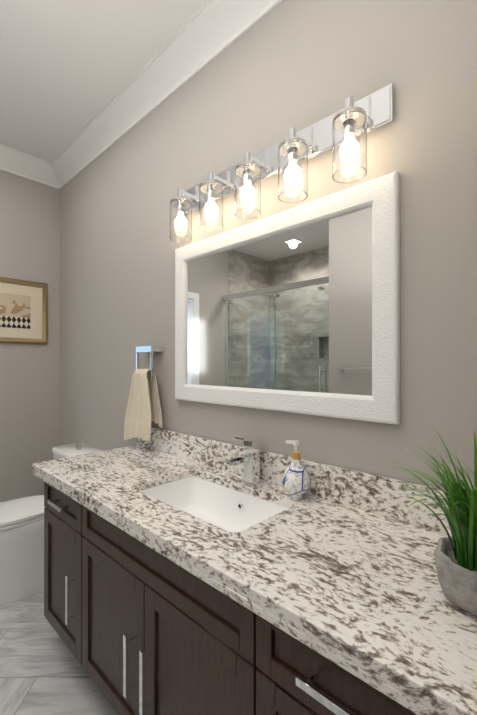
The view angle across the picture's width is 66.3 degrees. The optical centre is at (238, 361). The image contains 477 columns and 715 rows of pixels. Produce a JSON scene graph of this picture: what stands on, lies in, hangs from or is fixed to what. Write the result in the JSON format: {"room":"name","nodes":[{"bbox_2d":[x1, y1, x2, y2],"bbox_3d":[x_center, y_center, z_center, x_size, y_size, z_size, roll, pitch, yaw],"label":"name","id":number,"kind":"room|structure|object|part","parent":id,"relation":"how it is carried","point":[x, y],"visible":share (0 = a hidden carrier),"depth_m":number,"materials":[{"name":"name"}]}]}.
{"room":"bathroom","nodes":[
{"label":"bathroom","id":0,"kind":"room"},
{"bbox_2d":[0,170,59,501],"bbox_3d":[-2.548,-0.098,2.043,0.120,2.970,3.160,0,0,44],"label":"wall","id":1,"kind":"structure","parent":0,"point":[29,372],"depth_m":2.89,"materials":[{"name":"grey paint"}]},
{"bbox_2d":[0,277,47,343],"bbox_3d":[-1.782,-0.391,2.738,0.024,0.490,0.660,0,0,44],"label":"picture frame","id":2,"kind":"object","parent":1,"relation":"attached to","point":[23,311],"visible":1,"depth_m":2.85,"materials":[{"name":"beige"}]},
{"bbox_2d":[0,144,47,183],"bbox_3d":[-2.114,-1.515,2.332,0.115,0.135,1.650,0,0,44],"label":"crown molding","id":3,"kind":"structure","parent":1,"relation":"attached to","point":[13,161],"depth_m":2.81,"materials":[{"name":"white paint"}]},
{"bbox_2d":[0,590,117,714],"bbox_3d":[-1.191,1.422,0.744,3.870,0.080,3.160,0,0,44],"label":"floor","id":4,"kind":"structure","parent":0,"point":[42,671],"depth_m":1.64,"materials":[{"name":"tile"}]},
{"bbox_2d":[0,443,102,603],"bbox_3d":[-1.293,0.982,2.340,0.442,0.812,0.747,0,0,44],"label":"toilet","id":5,"kind":"object","parent":4,"relation":"on","point":[21,548],"visible":0.46,"depth_m":2.15,"materials":[{"name":"white ceramic"}]},
{"bbox_3d":[-1.308,1.169,2.324,0.372,0.438,0.705,0,0,44],"label":"bowl","id":6,"kind":"part","parent":5,"relation":"part of","materials":[{"name":"white ceramic"}]},
{"bbox_3d":[-1.362,0.922,2.268,0.372,0.051,0.543,0,0,44],"label":"seat","id":7,"kind":"part","parent":5,"relation":"part of","materials":[{"name":"white plastic"}]},
{"bbox_3d":[-1.109,0.783,2.534,0.442,0.412,0.214,0,0,44],"label":"tank","id":8,"kind":"part","parent":5,"relation":"part of","materials":[{"name":"white ceramic"}]},
{"bbox_2d":[32,471,427,714],"bbox_3d":[-0.106,0.961,1.321,1.845,0.846,0.585,0,0,44],"label":"bathroom vanity","id":9,"kind":"object","parent":4,"relation":"on","point":[185,574],"depth_m":1.08,"materials":[{"name":"brown wood"}]},
{"bbox_2d":[32,443,476,714],"bbox_3d":[-0.118,0.514,1.330,1.868,0.050,0.585,0,0,44],"label":"countertop","id":10,"kind":"structure","parent":9,"relation":"on","point":[363,587],"depth_m":0.88,"materials":[{"name":"stone"}]},
{"bbox_2d":[140,475,283,534],"bbox_3d":[-0.110,0.596,1.352,0.642,0.152,0.380,0,0,44],"label":"sink","id":11,"kind":"object","parent":10,"relation":"in","point":[233,510],"depth_m":1.52,"materials":[{"name":"white ceramic"}]},
{"bbox_2d":[224,435,263,482],"bbox_3d":[0.019,0.392,1.444,0.056,0.195,0.157,0,0,44],"label":"faucet","id":12,"kind":"object","parent":10,"relation":"on","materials":[{"name":"silver metal"}]},
{"bbox_2d":[282,440,309,499],"bbox_3d":[0.206,0.387,1.314,0.100,0.204,0.100,0,0,44],"label":"soap dispenser","id":13,"kind":"object","parent":10,"relation":"on","point":[295,480],"visible":1,"depth_m":1.29,"materials":[{"name":"ceramic"}]},
{"bbox_2d":[378,425,476,615],"bbox_3d":[0.412,0.308,0.738,0.285,0.357,0.313,0,0,44],"label":"potted plant","id":14,"kind":"object","parent":10,"relation":"on","point":[456,560],"visible":1,"depth_m":0.72,"materials":[{"name":"plant"}]},
{"bbox_2d":[0,0,207,162],"bbox_3d":[-1.191,-1.628,0.754,3.870,0.080,3.160,0,0,44],"label":"ceiling","id":15,"kind":"structure","parent":0,"point":[70,70],"depth_m":1.90,"materials":[{"name":"white paint"}]},
{"bbox_2d":[60,0,476,490],"bbox_3d":[-0.142,-0.099,1.849,3.870,2.970,0.120,0,0,44],"label":"wall","id":16,"kind":"structure","parent":0,"point":[274,75],"depth_m":1.40,"materials":[{"name":"grey paint"}]},
{"bbox_2d":[124,346,162,440],"bbox_3d":[-0.518,0.181,2.032,0.258,0.537,0.126,0,0,44],"label":"towel ring","id":17,"kind":"object","parent":16,"relation":"attached to","point":[143,410],"visible":1,"depth_m":2.01,"materials":[{"name":"beige fabric"}]},
{"bbox_2d":[45,0,281,188],"bbox_3d":[-0.404,-1.516,1.941,3.130,0.135,0.115,0,0,44],"label":"crown molding","id":18,"kind":"structure","parent":16,"relation":"attached to","point":[205,35],"depth_m":1.93,"materials":[{"name":"white paint"}]},
{"bbox_2d":[170,83,393,242],"bbox_3d":[0.044,-0.736,1.488,1.104,0.282,0.142,0,0,44],"label":"sconce","id":19,"kind":"object","parent":16,"relation":"attached to","point":[341,134],"visible":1,"depth_m":1.33,"materials":[{"name":"clear glass"}]},
{"bbox_2d":[175,171,399,424],"bbox_3d":[0.085,-0.197,1.526,1.136,0.786,0.027,0,0,44],"label":"mirror","id":20,"kind":"object","parent":16,"relation":"attached to","point":[295,309],"visible":0.98,"depth_m":1.38,"materials":[{"name":"white mirror"}]},
{"bbox_2d":[137,427,451,534],"bbox_3d":[0.076,0.430,1.535,1.865,0.120,0.021,0,0,44],"label":"backsplash","id":21,"kind":"structure","parent":0,"relation":"attached to","point":[377,494],"depth_m":1.27,"materials":[{"name":"stone"}]}
]}

